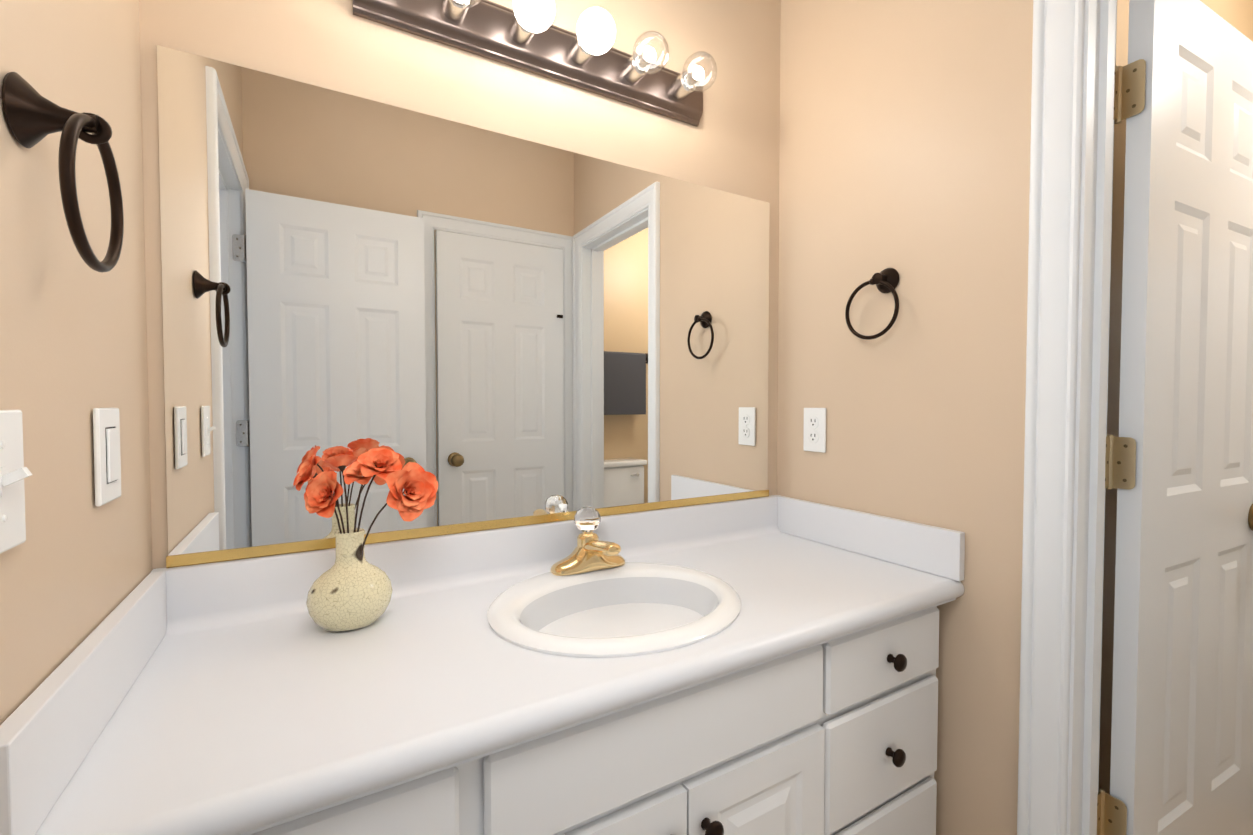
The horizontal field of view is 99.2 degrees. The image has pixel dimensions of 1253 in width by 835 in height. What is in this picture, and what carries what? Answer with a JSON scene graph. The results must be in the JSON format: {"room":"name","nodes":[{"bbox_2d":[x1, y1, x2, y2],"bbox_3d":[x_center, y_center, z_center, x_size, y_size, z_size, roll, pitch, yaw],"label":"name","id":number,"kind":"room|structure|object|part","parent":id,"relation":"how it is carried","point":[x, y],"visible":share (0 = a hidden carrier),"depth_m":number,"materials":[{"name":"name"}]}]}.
{"room":"bathroom","nodes":[
{"label":"bathroom","id":0,"kind":"room"},
{"bbox_2d":[0,0,151,724],"bbox_3d":[-0.639,-0.160,0.523,0.115,2.480,0.670,-1,2,-30],"label":"wall","id":1,"kind":"structure","parent":0,"point":[75,568],"depth_m":0.58,"materials":[{"name":"paint"}]},
{"bbox_2d":[0,410,32,553],"bbox_3d":[-0.506,0.052,0.439,0.022,0.117,0.078,-1,2,-30],"label":"toggle light switch","id":2,"kind":"object","parent":1,"relation":"attached to","point":[14,472],"visible":0.98,"depth_m":0.45,"materials":[{"name":"white plastic"}]},
{"bbox_3d":[-0.504,0.049,0.440,0.018,0.015,0.008,-1,2,-30],"label":"lever","id":3,"kind":"part","parent":2,"relation":"part of","materials":[{"name":"white plastic"}]},
{"bbox_2d":[2,72,123,272],"bbox_3d":[-0.523,-0.224,0.501,0.062,0.168,0.142,-1,2,-30],"label":"towel ring","id":4,"kind":"object","parent":1,"relation":"attached to","point":[34,117],"visible":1,"depth_m":0.48,"materials":[{"name":"brown metal"}]},
{"bbox_3d":[-0.524,-0.277,0.495,0.055,0.062,0.062,-1,2,-30],"label":"post","id":5,"kind":"part","parent":4,"relation":"part of","materials":[{"name":"brown metal"}]},
{"bbox_2d":[93,408,120,506],"bbox_3d":[-0.644,0.046,0.665,0.009,0.117,0.078,-1,2,-30],"label":"rocker light switch","id":6,"kind":"object","parent":1,"relation":"attached to","point":[106,443],"visible":1,"depth_m":0.65,"materials":[{"name":"white plastic"}]},
{"bbox_2d":[139,0,780,569],"bbox_3d":[-0.190,-0.179,1.238,1.610,2.480,0.115,-1,2,-30],"label":"wall","id":7,"kind":"structure","parent":0,"point":[731,142],"depth_m":1.13,"materials":[{"name":"paint"}]},
{"bbox_2d":[157,45,769,567],"bbox_3d":[-0.168,-0.180,1.176,1.318,0.824,0.010,-1,2,-30],"label":"mirror","id":8,"kind":"object","parent":7,"relation":"attached to","point":[489,329],"visible":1,"depth_m":1.05,"materials":[{"name":"clear glass"}]},
{"bbox_2d":[353,0,716,126],"bbox_3d":[-0.122,-0.795,1.105,0.786,0.112,0.150,-1,2,-30],"label":"vanity light","id":9,"kind":"object","parent":7,"relation":"attached to","point":[526,35],"visible":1,"depth_m":1.11,"materials":[{"name":"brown metal"}]},
{"bbox_2d":[441,0,470,22],"bbox_3d":[-0.324,-0.793,1.017,0.048,0.048,0.048,-1,2,-30],"label":"socket","id":10,"kind":"object","parent":9,"relation":"attached to","point":[451,12],"depth_m":1.02,"materials":[{"name":"silver metal"}]},
{"bbox_3d":[-0.294,-0.792,0.965,0.080,0.080,0.080,-1,2,-30],"label":"bulb","id":11,"kind":"part","parent":9,"relation":"part of","materials":[{"name":"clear glass"}]},
{"bbox_2d":[509,16,534,45],"bbox_3d":[-0.208,-0.795,1.084,0.048,0.048,0.048,-1,2,-30],"label":"socket","id":12,"kind":"object","parent":9,"relation":"attached to","point":[518,35],"depth_m":1.09,"materials":[{"name":"silver metal"}]},
{"bbox_3d":[-0.178,-0.793,1.032,0.080,0.080,0.080,-1,2,-30],"label":"bulb","id":13,"kind":"part","parent":9,"relation":"part of","materials":[{"name":"white glass"}]},
{"bbox_2d":[569,36,593,65],"bbox_3d":[-0.092,-0.797,1.151,0.048,0.048,0.048,-1,2,-30],"label":"socket","id":14,"kind":"object","parent":9,"relation":"attached to","point":[578,56],"depth_m":1.15,"materials":[{"name":"silver metal"}]},
{"bbox_3d":[-0.062,-0.795,1.099,0.080,0.080,0.080,-1,2,-30],"label":"bulb","id":15,"kind":"part","parent":9,"relation":"part of","materials":[{"name":"white glass"}]},
{"bbox_2d":[622,53,649,83],"bbox_3d":[0.023,-0.798,1.218,0.048,0.048,0.048,-1,2,-30],"label":"socket","id":16,"kind":"object","parent":9,"relation":"attached to","point":[631,74],"depth_m":1.21,"materials":[{"name":"silver metal"}]},
{"bbox_3d":[0.053,-0.797,1.167,0.080,0.080,0.080,-1,2,-30],"label":"bulb","id":17,"kind":"part","parent":9,"relation":"part of","materials":[{"name":"clear glass"}]},
{"bbox_2d":[670,71,696,100],"bbox_3d":[0.139,-0.800,1.286,0.048,0.048,0.048,-1,2,-30],"label":"socket","id":18,"kind":"object","parent":9,"relation":"attached to","point":[679,91],"depth_m":1.28,"materials":[{"name":"silver metal"}]},
{"bbox_3d":[0.169,-0.799,1.234,0.080,0.080,0.080,-1,2,-30],"label":"bulb","id":19,"kind":"part","parent":9,"relation":"part of","materials":[{"name":"clear glass"}]},
{"bbox_2d":[777,0,1032,834],"bbox_3d":[0.657,-0.179,1.267,0.115,2.480,0.685,-1,2,-30],"label":"wall","id":20,"kind":"structure","parent":0,"point":[905,133],"depth_m":1.15,"materials":[{"name":"paint"}]},
{"bbox_2d":[803,408,825,452],"bbox_3d":[0.499,0.033,1.418,0.009,0.117,0.072,-1,2,-30],"label":"electrical outlet","id":21,"kind":"object","parent":20,"relation":"attached to","point":[814,435],"visible":1,"depth_m":1.41,"materials":[{"name":"white plastic"}]},
{"bbox_2d":[845,268,898,339],"bbox_3d":[0.577,-0.263,1.238,0.046,0.166,0.137,-1,2,-30],"label":"towel ring","id":22,"kind":"object","parent":20,"relation":"attached to","point":[886,280],"visible":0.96,"depth_m":1.22,"materials":[{"name":"brown metal"}]},
{"bbox_2d":[1067,0,1118,834],"bbox_3d":[0.840,0.126,0.971,0.128,1.885,0.023,-1,2,-30],"label":"door jamb","id":23,"kind":"structure","parent":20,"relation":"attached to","point":[1084,380],"depth_m":0.94,"materials":[{"name":"white paint"}]},
{"bbox_3d":[0.884,0.755,1.002,0.037,0.095,0.003,-1,2,-30],"label":"bathroom door hinge leaf","id":24,"kind":"part","parent":23,"relation":"part of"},
{"bbox_3d":[0.884,0.083,0.985,0.037,0.095,0.003,-1,2,-30],"label":"bathroom door hinge leaf","id":25,"kind":"part","parent":23,"relation":"part of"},
{"bbox_3d":[0.884,-0.590,0.967,0.037,0.095,0.003,-1,2,-30],"label":"bathroom door hinge leaf","id":26,"kind":"part","parent":23,"relation":"part of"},
{"bbox_2d":[1098,0,1252,834],"bbox_3d":[1.196,0.131,1.079,0.618,1.853,0.123,-1,2,-26],"label":"door leaf","id":27,"kind":"structure","parent":23,"relation":"attached to","point":[1182,733],"depth_m":1.04,"materials":[{"name":"white paint"}]},
{"bbox_3d":[0.900,0.755,1.012,0.012,0.101,0.012,-1,2,-30],"label":"bathroom door hinge knuckle","id":28,"kind":"part","parent":27,"relation":"part of"},
{"bbox_3d":[0.900,0.083,0.994,0.012,0.101,0.012,-1,2,-30],"label":"bathroom door hinge knuckle","id":29,"kind":"part","parent":27,"relation":"part of"},
{"bbox_3d":[0.908,0.755,0.995,0.003,0.095,0.037,-1,2,-26],"label":"bathroom door hinge leaf","id":30,"kind":"part","parent":27,"relation":"part of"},
{"bbox_3d":[0.900,-0.590,0.976,0.012,0.101,0.012,-1,2,-30],"label":"bathroom door hinge knuckle","id":31,"kind":"part","parent":27,"relation":"part of"},
{"bbox_3d":[0.908,0.083,0.977,0.003,0.095,0.037,-1,2,-26],"label":"bathroom door hinge leaf","id":32,"kind":"part","parent":27,"relation":"part of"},
{"bbox_3d":[0.908,-0.590,0.960,0.003,0.095,0.037,-1,2,-26],"label":"bathroom door hinge leaf","id":33,"kind":"part","parent":27,"relation":"part of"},
{"bbox_3d":[1.422,0.223,1.164,0.064,0.064,0.073,-1,2,-26],"label":"bathroom door knob","id":34,"kind":"part","parent":27,"relation":"part of","materials":[{"name":"gold metal"}]},
{"bbox_2d":[1099,0,1252,794],"bbox_3d":[1.527,-0.186,1.517,1.640,2.480,0.115,-1,2,-30],"label":"wall","id":35,"kind":"structure","parent":0,"point":[1237,15],"depth_m":1.21,"materials":[{"name":"paint"}]},
{"bbox_3d":[0.473,1.109,0.384,4.635,0.050,2.315,-1,2,-30],"label":"floor","id":36,"kind":"structure","parent":0,"visible":0},
{"bbox_2d":[0,495,964,834],"bbox_3d":[-0.029,0.630,0.982,1.376,0.874,0.521,-1,2,-30],"label":"bathroom vanity","id":37,"kind":"object","parent":36,"relation":"on","point":[764,665],"visible":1,"depth_m":0.79,"materials":[{"name":"white paint"}]},
{"bbox_3d":[-0.345,0.472,0.538,0.343,0.131,0.018,-1,2,-30],"label":"drawer","id":38,"kind":"part","parent":37,"relation":"part of","materials":[{"name":"white paint"}]},
{"bbox_2d":[293,448,437,630],"bbox_3d":[-0.424,0.195,0.872,0.208,0.290,0.174,-1,2,-30],"label":"vase","id":39,"kind":"object","parent":37,"relation":"on","point":[351,588],"visible":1,"depth_m":0.85,"materials":[{"name":"ceramic"}]},
{"bbox_3d":[-0.478,0.196,0.869,0.048,0.205,0.022,-1,2,-30],"label":"stem","id":40,"kind":"part","parent":39,"relation":"part of","materials":[{"name":"brown"}]},
{"bbox_3d":[-0.461,0.210,0.862,0.027,0.177,0.012,-1,2,-30],"label":"stem","id":41,"kind":"part","parent":39,"relation":"part of","materials":[{"name":"brown"}]},
{"bbox_3d":[-0.467,0.192,0.889,0.011,0.211,0.043,-1,2,-30],"label":"stem","id":42,"kind":"part","parent":39,"relation":"part of","materials":[{"name":"brown"}]},
{"bbox_3d":[-0.441,0.197,0.877,0.026,0.203,0.007,-1,2,-30],"label":"stem","id":43,"kind":"part","parent":39,"relation":"part of","materials":[{"name":"brown"}]},
{"bbox_3d":[-0.425,0.190,0.871,0.044,0.217,0.031,-1,2,-30],"label":"stem","id":44,"kind":"part","parent":39,"relation":"part of","materials":[{"name":"brown"}]},
{"bbox_3d":[-0.401,0.208,0.865,0.077,0.182,0.064,-1,2,-30],"label":"stem","id":45,"kind":"part","parent":39,"relation":"part of","materials":[{"name":"brown"}]},
{"bbox_2d":[550,506,624,575],"bbox_3d":[-0.059,0.255,1.096,0.168,0.130,0.152,-1,2,-30],"label":"faucet","id":46,"kind":"object","parent":37,"relation":"on","point":[592,556],"depth_m":1.11,"materials":[{"name":"gold metal"}]},
{"bbox_2d":[487,562,740,657],"bbox_3d":[-0.016,0.406,0.978,0.466,0.166,0.412,-1,2,-30],"label":"sink","id":47,"kind":"object","parent":37,"relation":"in","point":[610,609],"depth_m":1.00,"materials":[{"name":"white ceramic"}]},
{"bbox_3d":[-0.043,0.759,0.721,0.294,0.422,0.018,-1,2,-30],"label":"door","id":48,"kind":"part","parent":37,"relation":"part of","materials":[{"name":"white paint"}]},
{"bbox_3d":[0.125,0.608,0.787,0.033,0.033,0.030,-1,2,-30],"label":"knob","id":49,"kind":"part","parent":37,"relation":"part of","materials":[{"name":"brown metal"}]},
{"bbox_3d":[0.214,0.755,0.870,0.294,0.422,0.018,-1,2,-30],"label":"door","id":50,"kind":"part","parent":37,"relation":"part of","materials":[{"name":"white paint"}]},
{"bbox_3d":[0.498,0.641,1.032,0.344,0.202,0.018,-1,2,-30],"label":"drawer","id":51,"kind":"part","parent":37,"relation":"part of","materials":[{"name":"white paint"}]},
{"bbox_3d":[0.498,0.460,1.027,0.344,0.131,0.018,-1,2,-30],"label":"drawer","id":52,"kind":"part","parent":37,"relation":"part of","materials":[{"name":"white paint"}]},
{"bbox_3d":[0.498,0.859,1.038,0.344,0.205,0.018,-1,2,-30],"label":"drawer","id":53,"kind":"part","parent":37,"relation":"part of","materials":[{"name":"white paint"}]},
{"bbox_3d":[0.510,0.641,1.012,0.033,0.033,0.030,-1,2,-30],"label":"knob","id":54,"kind":"part","parent":37,"relation":"part of","materials":[{"name":"brown metal"}]},
{"bbox_3d":[0.510,0.460,1.007,0.033,0.033,0.030,-1,2,-30],"label":"knob","id":55,"kind":"part","parent":37,"relation":"part of","materials":[{"name":"brown metal"}]},
{"bbox_3d":[0.992,-1.106,0.665,0.115,0.595,0.650,-1,2,-30],"label":"wall","id":56,"kind":"structure","parent":0,"visible":0},
{"bbox_2d":[1017,0,1084,834],"bbox_3d":[0.933,0.105,0.663,0.022,1.942,0.764,-1,2,-30],"label":"door frame","id":57,"kind":"structure","parent":56,"relation":"attached to","point":[1053,289],"depth_m":0.95,"materials":[{"name":"white paint"}]}
]}

